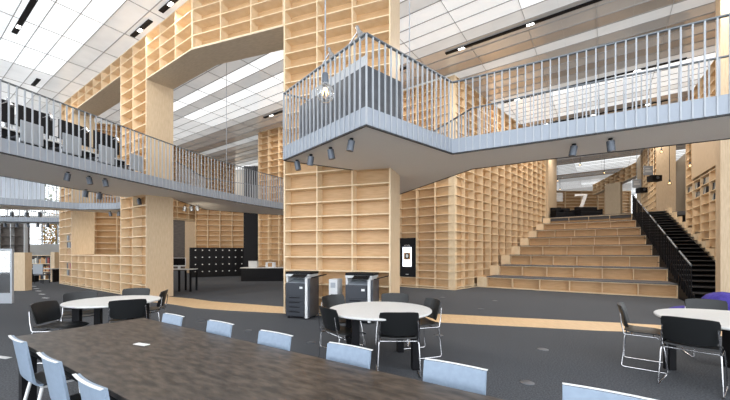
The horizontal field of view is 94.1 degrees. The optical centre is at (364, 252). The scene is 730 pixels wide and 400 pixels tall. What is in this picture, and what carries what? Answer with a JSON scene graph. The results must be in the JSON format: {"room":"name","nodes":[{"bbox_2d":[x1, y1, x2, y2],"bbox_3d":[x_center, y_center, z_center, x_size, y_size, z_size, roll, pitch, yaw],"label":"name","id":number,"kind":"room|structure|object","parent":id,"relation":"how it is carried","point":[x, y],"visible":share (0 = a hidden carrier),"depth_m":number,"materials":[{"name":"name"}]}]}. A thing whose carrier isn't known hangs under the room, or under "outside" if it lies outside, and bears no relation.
{"room":"library","nodes":[
{"label":"library","id":0,"kind":"room"},
{"bbox_2d":[0,176,43,199],"bbox_3d":[-31.204,-5.650,30.705,4.608,3.300,0.190,0,0,0],"label":"curtain","id":1,"kind":"object","parent":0,"point":[18,183],"visible":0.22,"depth_m":30.68,"materials":[{"name":"white fabric"}]},
{"bbox_2d":[0,217,58,223],"bbox_3d":[-23.349,-2.144,22.793,8.610,0.312,1.627,0,0,-8],"label":"walkway","id":2,"kind":"object","parent":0,"point":[8,219],"visible":0.44,"depth_m":22.25,"materials":[{"name":"grey metal"}]},
{"bbox_2d":[0,199,58,221],"bbox_3d":[-23.250,-2.740,22.000,8.604,1.440,0.050,0,0,-8],"label":"railing","id":3,"kind":"object","parent":2,"relation":"attached to","point":[30,199],"visible":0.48,"depth_m":22.20,"materials":[{"name":"silver metal"}]},
{"bbox_2d":[0,197,119,213],"bbox_3d":[-14.750,-2.144,14.735,10.161,0.312,3.868,0,0,-20],"label":"walkway","id":4,"kind":"object","parent":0,"point":[104,207],"visible":0.73,"depth_m":15.46,"materials":[{"name":"grey metal"}]},
{"bbox_2d":[5,177,119,208],"bbox_3d":[-14.325,-2.740,14.154,9.206,1.440,2.509,0,0,-20],"label":"railing","id":5,"kind":"object","parent":4,"relation":"attached to","point":[5,177],"visible":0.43,"depth_m":15.31,"materials":[{"name":"silver metal"}]},
{"bbox_2d":[30,170,243,254],"bbox_3d":[-0.150,-3.020,40.150,71.700,9.240,18.300,0,0,0],"label":"wall","id":6,"kind":"structure","parent":0,"point":[34,249],"depth_m":31.00,"materials":[{"name":"grey"}]},
{"bbox_2d":[30,224,58,244],"bbox_3d":[-28.100,-1.750,31.100,5.800,2.100,0.100,0,0,0],"label":"window","id":7,"kind":"structure","parent":6,"relation":"in","point":[41,224],"depth_m":31.05,"materials":[{"name":"grey"}]},
{"bbox_2d":[173,220,184,270],"bbox_3d":[-17.288,-2.400,30.150,3.200,8.000,0.300,0,0,0],"label":"wall","id":8,"kind":"structure","parent":0,"point":[178,226],"depth_m":30.00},
{"bbox_2d":[0,0,714,195],"bbox_3d":[6.159,-7.679,19.118,102.547,0.322,81.235,0,0,25],"label":"ceiling","id":9,"kind":"structure","parent":0,"point":[64,44],"depth_m":13.08,"materials":[{"name":"grey"}]},
{"bbox_2d":[11,0,37,33],"bbox_3d":[-8.729,-7.499,9.328,8.000,0.042,0.141,0,0,35],"label":"lighting slot","id":10,"kind":"object","parent":9,"relation":"attached to","point":[31,4],"visible":1,"depth_m":10.79,"materials":[{"name":"black metal"}]},
{"bbox_2d":[130,19,152,37],"bbox_3d":[-7.509,-7.499,11.405,1.400,0.042,0.140,0,0,35],"label":"lighting slot","id":11,"kind":"object","parent":9,"relation":"attached to","point":[148,22],"visible":1,"depth_m":11.37,"materials":[{"name":"black metal"}]},
{"bbox_2d":[158,0,178,12],"bbox_3d":[-5.914,-7.499,10.282,1.100,0.042,0.140,0,0,35],"label":"lighting slot","id":12,"kind":"object","parent":9,"relation":"attached to","point":[170,3],"visible":1,"depth_m":10.33,"materials":[{"name":"black metal"}]},
{"bbox_2d":[316,0,333,102],"bbox_3d":[-0.490,-4.681,4.200,0.224,5.658,0.224,0,0,0],"label":"pendant bulb","id":13,"kind":"object","parent":9,"relation":"hanging from","point":[325,77],"visible":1,"depth_m":4.19,"materials":[{"name":"clear glass"}]},
{"bbox_2d":[409,0,409,120],"bbox_3d":[0.942,-5.122,7.200,0.060,4.776,0.060,0,0,0],"label":"pendant bulb","id":14,"kind":"object","parent":9,"relation":"hanging from","point":[409,0],"visible":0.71,"depth_m":7.19,"materials":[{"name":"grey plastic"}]},
{"bbox_2d":[445,0,601,54],"bbox_3d":[8.730,-7.499,8.841,13.900,0.042,0.142,0,0,35],"label":"lighting slot","id":15,"kind":"object","parent":9,"relation":"attached to","point":[591,1],"visible":1,"depth_m":11.20,"materials":[{"name":"black metal"}]},
{"bbox_2d":[504,57,686,102],"bbox_3d":[9.696,-7.499,15.075,6.700,0.042,0.141,0,0,35],"label":"lighting slot","id":16,"kind":"object","parent":9,"relation":"attached to","point":[677,60],"visible":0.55,"depth_m":14.15,"materials":[{"name":"black metal"}]},
{"bbox_2d":[535,100,667,125],"bbox_3d":[12.517,-7.499,18.473,6.000,0.042,0.141,0,0,35],"label":"lighting slot","id":17,"kind":"object","parent":9,"relation":"attached to","point":[663,100],"visible":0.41,"depth_m":18.14,"materials":[{"name":"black metal"}]},
{"bbox_2d":[643,148,652,174],"bbox_3d":[16.677,-6.029,20.018,0.550,2.962,0.044,0,0,0],"label":"hanging sign","id":18,"kind":"object","parent":9,"relation":"hanging from","point":[647,170],"visible":0.8,"depth_m":20.00,"materials":[{"name":"grey plastic"}]},
{"bbox_2d":[647,148,661,181],"bbox_3d":[16.896,-5.752,19.820,0.560,3.216,0.460,0,0,0],"label":"projector","id":19,"kind":"object","parent":9,"relation":"hanging from","point":[652,178],"visible":0.92,"depth_m":19.72,"materials":[{"name":"black plastic"}]},
{"bbox_2d":[0,271,729,399],"bbox_3d":[0.000,1.700,22.000,72.000,0.200,56.000,0,0,0],"label":"floor","id":20,"kind":"structure","parent":0,"point":[510,355],"depth_m":6.40,"materials":[{"name":"grey carpet"}]},
{"bbox_2d":[0,249,13,302],"bbox_3d":[-12.328,0.740,10.725,2.500,1.720,0.110,0,0,0],"label":"glass balustrade","id":21,"kind":"object","parent":20,"relation":"on","point":[4,297],"visible":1,"depth_m":10.68,"materials":[{"name":"glass"}]},
{"bbox_2d":[0,215,29,271],"bbox_3d":[-30.000,-0.700,27.400,5.600,4.600,0.400,0,0,0],"label":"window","id":22,"kind":"structure","parent":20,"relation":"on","point":[11,237],"depth_m":27.50,"materials":[{"name":"grey"}]},
{"bbox_2d":[14,253,31,290],"bbox_3d":[-14.462,0.800,14.350,0.520,1.600,0.300,0,0,0],"label":"shelf","id":23,"kind":"object","parent":20,"relation":"on","point":[22,262],"visible":0.79,"depth_m":14.20,"materials":[{"name":"brown wood"}]},
{"bbox_2d":[32,255,49,279],"bbox_3d":[-18.508,0.875,19.750,2.300,1.450,0.300,0,0,0],"label":"shelf","id":24,"kind":"object","parent":20,"relation":"on","point":[38,257],"visible":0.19,"depth_m":19.66,"materials":[{"name":"brown wood"}]},
{"bbox_2d":[33,264,50,283],"bbox_3d":[-16.729,1.100,17.600,0.500,1.000,0.440,0,0,0],"label":"office chair","id":25,"kind":"object","parent":20,"relation":"on","point":[37,268],"visible":0.86,"depth_m":17.38,"materials":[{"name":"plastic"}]},
{"bbox_2d":[8,335,79,399],"bbox_3d":[-2.850,1.170,3.125,0.422,0.867,0.560,0,0,34],"label":"shell chair","id":26,"kind":"object","parent":20,"relation":"on","point":[22,353],"visible":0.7,"depth_m":2.91,"materials":[{"name":"white paint"}]},
{"bbox_2d":[32,268,58,281],"bbox_3d":[-17.431,1.230,18.550,1.200,0.740,0.500,0,0,0],"label":"office desk","id":27,"kind":"object","parent":20,"relation":"on","point":[55,271],"visible":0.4,"depth_m":18.49,"materials":[{"name":"grey"}]},
{"bbox_2d":[50,252,58,281],"bbox_3d":[-17.095,0.790,19.050,0.220,1.620,0.900,0,0,0],"label":"shelf","id":28,"kind":"object","parent":20,"relation":"on","point":[54,256],"visible":0.43,"depth_m":18.60,"materials":[{"name":"brown wood"}]},
{"bbox_2d":[28,301,88,363],"bbox_3d":[-4.622,1.169,5.148,0.563,0.852,0.558,0,0,-6],"label":"chair","id":29,"kind":"object","parent":20,"relation":"on","point":[45,311],"visible":0.78,"depth_m":5.15,"materials":[{"name":"black"}]},
{"bbox_2d":[36,352,81,399],"bbox_3d":[-2.100,1.170,2.610,0.422,0.867,0.560,0,0,34],"label":"shell chair","id":30,"kind":"object","parent":20,"relation":"on","point":[53,369],"visible":0.63,"depth_m":2.37,"materials":[{"name":"white paint"}]},
{"bbox_2d":[59,97,93,285],"bbox_3d":[-14.688,-2.965,17.309,1.937,9.130,0.900,0,0,35],"label":"tower","id":31,"kind":"object","parent":20,"relation":"on","point":[77,224],"visible":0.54,"depth_m":16.95,"materials":[{"name":"brown wood"}]},
{"bbox_2d":[71,56,120,117],"bbox_3d":[-11.499,-7.140,15.063,5.860,0.780,0.900,0,0,35],"label":"lintel","id":32,"kind":"object","parent":31,"relation":"attached to","point":[102,92],"visible":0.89,"depth_m":14.90,"materials":[{"name":"brown wood"}]},
{"bbox_2d":[60,292,97,329],"bbox_3d":[-5.205,1.169,6.217,0.558,0.852,0.563,0,0,-40],"label":"chair","id":33,"kind":"object","parent":20,"relation":"on","point":[72,296],"visible":0.44,"depth_m":6.30,"materials":[{"name":"black"}]},
{"bbox_2d":[72,373,109,399],"bbox_3d":[-1.450,1.170,2.160,0.422,0.867,0.560,0,0,34],"label":"shell chair","id":34,"kind":"object","parent":20,"relation":"on","point":[89,390],"visible":1,"depth_m":1.93,"materials":[{"name":"white paint"}]},
{"bbox_2d":[71,255,120,293],"bbox_3d":[-11.499,0.857,15.063,5.860,1.486,0.900,0,0,35],"label":"bookcase","id":35,"kind":"object","parent":20,"relation":"on","point":[95,272],"visible":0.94,"depth_m":14.76,"materials":[{"name":"brown wood"}]},
{"bbox_2d":[94,122,119,254],"bbox_3d":[-14.699,-2.965,20.216,4.400,9.130,0.400,0,0,-20],"label":"wall","id":36,"kind":"structure","parent":20,"relation":"on","point":[106,228],"depth_m":20.06,"materials":[{"name":"brown wood"}]},
{"bbox_2d":[60,295,160,324],"bbox_3d":[-4.370,1.216,5.920,1.400,0.768,1.400,0,0,-17],"label":"round table","id":37,"kind":"object","parent":20,"relation":"on","point":[98,303],"visible":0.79,"depth_m":5.89,"materials":[{"name":"white laminate"}]},
{"bbox_2d":[108,299,146,322],"bbox_3d":[-3.897,1.169,5.591,0.558,0.852,0.563,0,0,-35],"label":"chair","id":38,"kind":"object","parent":20,"relation":"on","point":[119,310],"visible":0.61,"depth_m":5.40,"materials":[{"name":"black"}]},
{"bbox_2d":[122,288,150,318],"bbox_3d":[-4.707,1.169,6.892,0.558,0.852,0.563,0,0,-18],"label":"chair","id":39,"kind":"object","parent":20,"relation":"on","point":[129,291],"visible":0.16,"depth_m":7.13,"materials":[{"name":"black"}]},
{"bbox_2d":[120,35,172,296],"bbox_3d":[-8.193,-2.965,12.735,2.217,9.130,0.900,0,0,35],"label":"bookshelf","id":40,"kind":"object","parent":20,"relation":"on","point":[146,106],"visible":0.74,"depth_m":12.37,"materials":[{"name":"brown wood"}]},
{"bbox_2d":[0,138,282,214],"bbox_3d":[-7.255,-2.144,10.810,3.893,0.312,17.186,0,0,21],"label":"walkway","id":41,"kind":"object","parent":40,"relation":"attached to","point":[14,166],"visible":0.86,"depth_m":9.71,"materials":[{"name":"grey metal"}]},
{"bbox_2d":[1,99,19,138],"bbox_3d":[-8.897,-3.010,8.154,0.500,1.500,0.820,0,0,15],"label":"desk","id":42,"kind":"object","parent":41,"relation":"on","point":[4,107],"visible":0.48,"depth_m":8.37,"materials":[{"name":"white laminate"}]},
{"bbox_2d":[6,120,43,147],"bbox_3d":[-8.181,-2.680,8.200,0.460,0.840,0.500,0,0,15],"label":"office chair","id":43,"kind":"object","parent":41,"relation":"on","point":[28,124],"visible":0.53,"depth_m":8.08,"materials":[{"name":"grey plastic"}]},
{"bbox_2d":[18,104,61,149],"bbox_3d":[-8.663,-3.010,8.999,0.500,1.500,0.820,0,0,15],"label":"desk","id":44,"kind":"object","parent":41,"relation":"on","point":[20,107],"visible":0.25,"depth_m":9.02,"materials":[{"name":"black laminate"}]},
{"bbox_2d":[49,133,81,155],"bbox_3d":[-7.947,-2.680,9.045,0.460,0.840,0.500,0,0,15],"label":"office chair","id":45,"kind":"object","parent":41,"relation":"on","point":[63,148],"visible":0.56,"depth_m":8.93,"materials":[{"name":"grey plastic"}]},
{"bbox_2d":[58,119,94,157],"bbox_3d":[-8.464,-3.010,9.943,0.500,1.500,0.820,0,0,15],"label":"desk","id":46,"kind":"object","parent":41,"relation":"on","point":[63,123],"visible":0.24,"depth_m":9.97,"materials":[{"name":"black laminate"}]},
{"bbox_2d":[86,144,114,165],"bbox_3d":[-7.748,-2.680,9.988,0.460,0.840,0.500,0,0,15],"label":"office chair","id":47,"kind":"object","parent":41,"relation":"on","point":[103,146],"visible":0.62,"depth_m":9.94,"materials":[{"name":"grey plastic"}]},
{"bbox_2d":[93,130,124,166],"bbox_3d":[-8.185,-3.010,10.818,0.500,1.500,0.820,0,0,15],"label":"desk","id":48,"kind":"object","parent":41,"relation":"on","point":[98,133],"visible":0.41,"depth_m":10.84,"materials":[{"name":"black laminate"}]},
{"bbox_2d":[118,153,141,172],"bbox_3d":[-7.469,-2.680,10.863,0.460,0.840,0.500,0,0,15],"label":"office chair","id":49,"kind":"object","parent":41,"relation":"on","point":[132,155],"visible":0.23,"depth_m":10.79,"materials":[{"name":"grey plastic"}]},
{"bbox_2d":[0,79,282,207],"bbox_3d":[-6.047,-2.740,9.986,1.063,1.440,16.536,0,0,21],"label":"railing","id":50,"kind":"object","parent":41,"relation":"attached to","point":[6,82],"visible":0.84,"depth_m":9.50,"materials":[{"name":"silver metal"}]},
{"bbox_2d":[177,161,281,202],"bbox_3d":[-6.118,-2.740,16.212,1.791,1.440,6.758,0,0,32],"label":"railing","id":51,"kind":"object","parent":41,"relation":"on","point":[177,161],"visible":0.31,"depth_m":15.13,"materials":[{"name":"silver metal"}]},
{"bbox_2d":[146,0,215,88],"bbox_3d":[-6.067,-6.755,11.238,3.020,1.550,0.900,0,0,35],"label":"lintel","id":52,"kind":"object","parent":40,"relation":"attached to","point":[171,61],"visible":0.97,"depth_m":11.05,"materials":[{"name":"brown wood"}]},
{"bbox_2d":[149,289,167,320],"bbox_3d":[-4.199,1.169,6.687,0.563,0.852,0.558,0,0,-18],"label":"chair","id":53,"kind":"object","parent":20,"relation":"on","point":[160,304],"visible":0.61,"depth_m":6.63,"materials":[{"name":"black"}]},
{"bbox_2d":[162,313,184,325],"bbox_3d":[-2.400,1.170,3.812,0.422,0.867,0.560,0,0,34],"label":"shell chair","id":54,"kind":"object","parent":20,"relation":"on","point":[173,319],"visible":0.15,"depth_m":4.01,"materials":[{"name":"white paint"}]},
{"bbox_2d":[173,268,197,291],"bbox_3d":[-7.660,1.140,14.200,1.080,0.920,0.600,0,0,0],"label":"desk","id":55,"kind":"object","parent":20,"relation":"on","point":[185,269],"visible":0.87,"depth_m":13.97,"materials":[{"name":"metal"}]},
{"bbox_2d":[173,258,185,268],"bbox_3d":[-7.758,0.449,14.199,0.540,0.460,0.200,0,0,-9],"label":"computer monitor","id":56,"kind":"object","parent":55,"relation":"on","point":[179,262],"visible":0.82,"depth_m":14.16,"materials":[{"name":"white paint"}]},
{"bbox_2d":[185,221,194,272],"bbox_3d":[-13.604,-2.350,26.750,0.850,7.900,0.500,0,0,0],"label":"column","id":57,"kind":"structure","parent":20,"relation":"on","point":[189,226],"depth_m":26.50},
{"bbox_2d":[189,247,242,276],"bbox_3d":[-9.900,0.640,22.804,3.311,1.920,0.608,0,0,-31],"label":"bank","id":58,"kind":"object","parent":20,"relation":"on","point":[210,262],"visible":0.91,"depth_m":22.50,"materials":[{"name":"black metal"}]},
{"bbox_2d":[195,208,242,247],"bbox_3d":[-10.950,-1.000,25.741,3.450,5.200,0.400,0,0,-12],"label":"wall","id":59,"kind":"structure","parent":20,"relation":"on","point":[213,229],"depth_m":25.74,"materials":[{"name":"brown wood"}]},
{"bbox_2d":[173,146,235,221],"bbox_3d":[-12.740,-4.930,25.885,0.400,5.200,7.400,0,0,23],"label":"wall","id":60,"kind":"structure","parent":59,"relation":"attached to","point":[178,213],"depth_m":25.75,"materials":[{"name":"brown wood"}]},
{"bbox_2d":[206,320,233,337],"bbox_3d":[-1.665,1.170,3.389,0.422,0.867,0.560,0,0,34],"label":"shell chair","id":61,"kind":"object","parent":20,"relation":"on","point":[223,329],"visible":0.18,"depth_m":3.58,"materials":[{"name":"white paint"}]},
{"bbox_2d":[243,166,257,266],"bbox_3d":[-7.393,-2.000,22.400,0.938,7.200,0.800,0,0,0],"label":"column","id":62,"kind":"object","parent":20,"relation":"on","point":[250,220],"visible":0.41,"depth_m":22.00,"materials":[{"name":"black paint"}]},
{"bbox_2d":[12,318,503,399],"bbox_3d":[-0.531,1.216,2.095,6.300,0.768,1.185,0,0,34],"label":"table","id":63,"kind":"object","parent":20,"relation":"on","point":[179,362],"visible":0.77,"depth_m":2.42,"materials":[{"name":"brown wood"}]},
{"bbox_2d":[241,267,282,280],"bbox_3d":[-5.563,1.220,19.320,2.780,0.760,0.780,0,0,-3],"label":"counter","id":64,"kind":"object","parent":20,"relation":"on","point":[247,273],"depth_m":18.96,"materials":[{"name":"black plastic"}]},
{"bbox_2d":[258,126,282,266],"bbox_3d":[-5.454,-2.965,20.852,2.600,9.130,0.500,0,0,31],"label":"wall","id":65,"kind":"structure","parent":20,"relation":"on","point":[270,142],"depth_m":20.99,"materials":[{"name":"brown wood"}]},
{"bbox_2d":[257,330,292,350],"bbox_3d":[-0.957,1.170,2.909,0.422,0.867,0.560,0,0,34],"label":"shell chair","id":66,"kind":"object","parent":20,"relation":"on","point":[275,340],"visible":0.18,"depth_m":3.10,"materials":[{"name":"white paint"}]},
{"bbox_2d":[286,271,326,318],"bbox_3d":[-1.458,1.032,8.328,0.930,1.135,0.620,0,0,19],"label":"copier","id":67,"kind":"object","parent":20,"relation":"on","point":[302,287],"visible":1,"depth_m":8.21,"materials":[{"name":"grey"}]},
{"bbox_2d":[329,278,341,294],"bbox_3d":[-0.695,1.110,8.031,0.220,0.980,0.312,0,0,19],"label":"machine","id":68,"kind":"object","parent":20,"relation":"on","point":[335,284],"visible":0.51,"depth_m":7.91,"materials":[{"name":"grey"}]},
{"bbox_2d":[283,0,399,315],"bbox_3d":[-0.622,-2.965,8.903,2.921,9.130,0.900,0,0,19],"label":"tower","id":69,"kind":"object","parent":20,"relation":"on","point":[337,222],"visible":0.51,"depth_m":8.69,"materials":[{"name":"brown wood"}]},
{"bbox_2d":[192,0,282,64],"bbox_3d":[-3.470,-6.749,9.906,3.116,1.562,0.900,0,0,19],"label":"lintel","id":70,"kind":"object","parent":69,"relation":"attached to","point":[232,30],"visible":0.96,"depth_m":9.76,"materials":[{"name":"brown wood"}]},
{"bbox_2d":[283,94,729,193],"bbox_3d":[1.702,-2.144,8.470,6.764,0.312,17.128,0,0,-39],"label":"walkway","id":71,"kind":"object","parent":69,"relation":"attached to","point":[418,164],"visible":0.84,"depth_m":6.32,"materials":[{"name":"grey metal"}]},
{"bbox_2d":[300,55,400,137],"bbox_3d":[-0.359,-2.760,6.608,0.850,1.000,2.100,0,0,-41],"label":"desk","id":72,"kind":"object","parent":71,"relation":"on","point":[363,57],"visible":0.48,"depth_m":5.95,"materials":[{"name":"grey laminate"}]},
{"bbox_2d":[283,13,729,159],"bbox_3d":[3.472,-2.740,5.436,11.164,1.440,1.996,0,0,15],"label":"railing","id":73,"kind":"object","parent":71,"relation":"attached to","point":[366,35],"visible":0.99,"depth_m":5.89,"materials":[{"name":"silver metal"}]},
{"bbox_2d":[433,55,728,138],"bbox_3d":[3.120,-2.740,9.759,2.960,1.440,16.341,0,0,-39],"label":"railing","id":74,"kind":"object","parent":71,"relation":"attached to","point":[725,56],"visible":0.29,"depth_m":6.82,"materials":[{"name":"silver metal"}]},
{"bbox_2d":[318,306,365,357],"bbox_3d":[-0.339,1.169,4.787,0.563,0.852,0.558,0,0,-35],"label":"chair","id":75,"kind":"object","parent":20,"relation":"on","point":[330,318],"visible":0.81,"depth_m":4.62,"materials":[{"name":"black"}]},
{"bbox_2d":[321,294,363,347],"bbox_3d":[-0.406,1.169,5.806,0.558,0.852,0.563,0,0,-45],"label":"chair","id":76,"kind":"object","parent":20,"relation":"on","point":[328,301],"visible":0.36,"depth_m":5.94,"materials":[{"name":"black"}]},
{"bbox_2d":[326,342,371,368],"bbox_3d":[-0.261,1.170,2.473,0.422,0.867,0.560,0,0,34],"label":"shell chair","id":77,"kind":"object","parent":20,"relation":"on","point":[341,353],"visible":0.38,"depth_m":2.66,"materials":[{"name":"white paint"}]},
{"bbox_2d":[345,272,388,323],"bbox_3d":[0.032,1.032,7.804,0.930,1.135,0.620,0,0,19],"label":"copier","id":78,"kind":"object","parent":20,"relation":"on","point":[361,286],"visible":0.61,"depth_m":7.70,"materials":[{"name":"grey"}]},
{"bbox_2d":[330,302,431,369],"bbox_3d":[0.220,1.216,5.020,1.510,0.768,1.510,0,0,-9],"label":"round table","id":79,"kind":"object","parent":20,"relation":"on","point":[354,313],"visible":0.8,"depth_m":4.79,"materials":[{"name":"white laminate"}]},
{"bbox_2d":[375,293,409,346],"bbox_3d":[0.504,1.169,5.992,0.558,0.852,0.563,0,0,11],"label":"chair","id":80,"kind":"object","parent":20,"relation":"on","point":[385,297],"visible":0.29,"depth_m":6.22,"materials":[{"name":"black"}]},
{"bbox_2d":[376,312,420,377],"bbox_3d":[0.430,1.169,4.497,0.558,0.852,0.563,0,0,0],"label":"chair","id":81,"kind":"object","parent":20,"relation":"on","point":[397,325],"visible":0.94,"depth_m":4.28,"materials":[{"name":"black"}]},
{"bbox_2d":[404,298,441,358],"bbox_3d":[0.882,1.169,5.387,0.563,0.852,0.558,0,0,-17],"label":"chair","id":82,"kind":"object","parent":20,"relation":"on","point":[434,304],"visible":0.66,"depth_m":5.39,"materials":[{"name":"black"}]},
{"bbox_2d":[400,75,460,289],"bbox_3d":[1.109,-2.965,16.845,7.190,9.130,0.900,0,0,35],"label":"bookshelf","id":83,"kind":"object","parent":20,"relation":"on","point":[417,206],"depth_m":15.45,"materials":[{"name":"brown wood"}]},
{"bbox_2d":[400,238,415,276],"bbox_3d":[1.944,0.220,15.674,0.860,1.780,0.045,0,0,35],"label":"display panel","id":84,"kind":"object","parent":83,"relation":"attached to","point":[407,245],"visible":0.98,"depth_m":15.63,"materials":[{"name":"black plastic"}]},
{"bbox_2d":[155,297,721,335],"bbox_3d":[-0.139,1.597,9.002,16.974,0.006,1.660,0,0,19],"label":"trim","id":85,"kind":"structure","parent":20,"relation":"on","point":[188,302],"depth_m":7.97,"materials":[{"name":"brown wood"}]},
{"bbox_2d":[423,358,487,394],"bbox_3d":[0.452,1.170,2.038,0.422,0.867,0.560,0,0,34],"label":"shell chair","id":86,"kind":"object","parent":20,"relation":"on","point":[451,375],"visible":0.8,"depth_m":2.22,"materials":[{"name":"white paint"}]},
{"bbox_2d":[436,75,545,289],"bbox_3d":[7.828,-2.965,19.265,0.900,9.130,12.600,0,0,44],"label":"bookshelf","id":87,"kind":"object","parent":20,"relation":"on","point":[499,205],"depth_m":16.53,"materials":[{"name":"brown wood"}]},
{"bbox_2d":[477,213,677,297],"bbox_3d":[10.995,-0.366,18.006,6.950,3.932,10.225,0,0,35],"label":"seating","id":88,"kind":"object","parent":20,"relation":"on","point":[611,256],"visible":1,"depth_m":15.90,"materials":[{"name":"brown wood"}]},
{"bbox_2d":[562,382,655,399],"bbox_3d":[1.147,1.170,1.590,0.422,0.867,0.560,0,0,34],"label":"shell chair","id":89,"kind":"object","parent":20,"relation":"on","point":[571,392],"visible":1,"depth_m":1.83,"materials":[{"name":"white paint"}]},
{"bbox_2d":[617,302,668,373],"bbox_3d":[3.933,1.169,4.835,0.563,0.852,0.558,0,0,40],"label":"chair","id":90,"kind":"object","parent":20,"relation":"on","point":[624,318],"visible":0.92,"depth_m":4.79,"materials":[{"name":"black"}]},
{"bbox_2d":[632,194,714,300],"bbox_3d":[13.499,-0.916,14.850,1.500,5.032,11.230,0,0,31],"label":"staircase","id":91,"kind":"structure","parent":20,"relation":"on","point":[688,265],"depth_m":13.47,"materials":[{"name":"black"}]},
{"bbox_2d":[665,207,714,261],"bbox_3d":[14.196,-0.420,14.417,0.120,4.040,11.196,0,0,31],"label":"stepped plinth","id":92,"kind":"object","parent":20,"relation":"on","point":[704,244],"visible":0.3,"depth_m":15.18,"materials":[{"name":"brown wood"}]},
{"bbox_2d":[653,308,729,370],"bbox_3d":[4.680,1.216,4.250,1.640,0.768,1.640,0,0,-6],"label":"round table","id":93,"kind":"object","parent":20,"relation":"on","point":[722,316],"visible":0.7,"depth_m":4.64,"materials":[{"name":"white laminate"}]},
{"bbox_2d":[658,316,727,398],"bbox_3d":[3.883,1.169,4.035,0.563,0.852,0.558,0,0,-40],"label":"chair","id":94,"kind":"object","parent":20,"relation":"on","point":[699,334],"visible":1,"depth_m":3.89,"materials":[{"name":"black"}]},
{"bbox_2d":[686,60,714,248],"bbox_3d":[13.903,-2.965,13.139,0.600,9.130,8.000,0,0,32],"label":"bookshelf","id":95,"kind":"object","parent":20,"relation":"on","point":[700,210],"depth_m":14.71,"materials":[{"name":"brown wood"}]},
{"bbox_2d":[691,141,714,179],"bbox_3d":[14.133,-4.570,14.113,0.021,2.400,3.900,0,0,32],"label":"plywood panel","id":96,"kind":"object","parent":95,"relation":"attached to","point":[703,153],"visible":0.43,"depth_m":14.53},
{"bbox_2d":[682,299,727,357],"bbox_3d":[5.311,1.169,5.220,0.558,0.852,0.563,0,0,29],"label":"chair","id":97,"kind":"object","parent":20,"relation":"on","point":[713,304],"visible":0.19,"depth_m":5.42,"materials":[{"name":"black"}]},
{"bbox_2d":[701,292,729,310],"bbox_3d":[8.410,1.261,8.008,0.844,0.679,0.750,0,0,0],"label":"bean bag","id":98,"kind":"object","parent":20,"relation":"on","point":[724,296],"visible":0.41,"depth_m":7.83,"materials":[{"name":"purple fabric"}]},
{"bbox_2d":[715,0,729,292],"bbox_3d":[11.053,-2.955,8.505,3.146,9.110,0.500,0,0,35],"label":"column","id":99,"kind":"structure","parent":20,"relation":"on","point":[722,147],"depth_m":9.18,"materials":[{"name":"wood"}]},
{"bbox_2d":[542,211,685,221],"bbox_3d":[21.620,-2.208,32.459,33.241,0.215,28.057,0,0,0],"label":"floor","id":100,"kind":"structure","parent":0,"point":[679,213],"depth_m":21.14,"materials":[{"name":"beige wood"}]},
{"bbox_2d":[546,159,556,217],"bbox_3d":[13.560,-4.920,24.862,0.300,5.180,3.389,0,0,38],"label":"plywood panel","id":101,"kind":"object","parent":100,"relation":"on","point":[551,165],"visible":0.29,"depth_m":24.37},
{"bbox_2d":[550,208,565,216],"bbox_3d":[13.259,-2.716,23.375,0.676,0.800,0.750,0,0,0],"label":"sofa","id":102,"kind":"object","parent":100,"relation":"on","point":[554,212],"visible":0.94,"depth_m":23.06,"materials":[{"name":"black leather"}]},
{"bbox_2d":[574,207,602,215],"bbox_3d":[15.156,-2.716,23.075,1.469,0.800,0.750,0,0,0],"label":"sofa","id":103,"kind":"object","parent":100,"relation":"on","point":[579,211],"visible":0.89,"depth_m":22.97,"materials":[{"name":"black leather"}]},
{"bbox_2d":[557,191,630,214],"bbox_3d":[26.500,-4.930,41.700,12.000,5.200,0.400,0,0,0],"label":"wall","id":104,"kind":"structure","parent":100,"relation":"on","point":[569,201],"depth_m":41.80,"materials":[{"name":"brown wood"}]},
{"bbox_2d":[605,182,621,214],"bbox_3d":[22.992,-4.365,31.449,0.400,4.070,1.238,0,0,-31],"label":"plywood panel","id":105,"kind":"object","parent":100,"relation":"on","point":[613,191],"visible":0.64,"depth_m":31.28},
{"bbox_2d":[637,154,640,202],"bbox_3d":[21.805,-4.920,26.710,0.500,5.180,2.000,0,0,32],"label":"plywood panel","id":106,"kind":"object","parent":100,"relation":"on","point":[639,157],"visible":0.14,"depth_m":26.43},
{"bbox_2d":[641,145,675,211],"bbox_3d":[19.883,-4.920,23.195,0.920,5.180,5.637,0,0,32],"label":"pier","id":107,"kind":"object","parent":100,"relation":"on","point":[660,196],"visible":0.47,"depth_m":20.93,"materials":[{"name":"brown wood"}]},
{"bbox_3d":[24.415,-4.355,33.830,0.500,4.050,1.600,0,0,16],"label":"pier","id":108,"kind":"object","parent":100,"relation":"on","visible":0},
{"bbox_2d":[593,162,636,194],"bbox_3d":[24.126,-6.955,32.831,0.500,1.150,10.200,0,0,16],"label":"lintel","id":109,"kind":"object","parent":108,"relation":"on","point":[627,174],"visible":0.81,"depth_m":31.91,"materials":[{"name":"brown wood"}]},
{"bbox_2d":[676,153,685,210],"bbox_3d":[23.735,-2.970,24.696,0.200,9.140,34.997,0,0,32],"label":"wall","id":110,"kind":"structure","parent":0,"point":[681,162],"depth_m":26.70,"materials":[{"name":"brown wood"}]},
{"bbox_3d":[-32.500,1.725,45.700,55.000,0.150,28.600,0,0,0],"label":"floor","id":111,"kind":"structure","parent":0,"visible":0},
{"bbox_2d":[34,212,57,243],"bbox_3d":[-31.987,-1.524,36.017,4.451,6.359,4.518,0,0,0],"label":"tree","id":112,"kind":"object","parent":111,"relation":"on","point":[50,225],"visible":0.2,"depth_m":34.64,"materials":[{"name":"brown plant"}]},
{"bbox_2d":[34,184,58,243],"bbox_3d":[-34.498,-3.336,38.064,3.967,9.978,3.847,0,0,39],"label":"tree","id":113,"kind":"object","parent":111,"relation":"on","point":[45,184],"visible":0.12,"depth_m":37.87,"materials":[{"name":"brown plant"}]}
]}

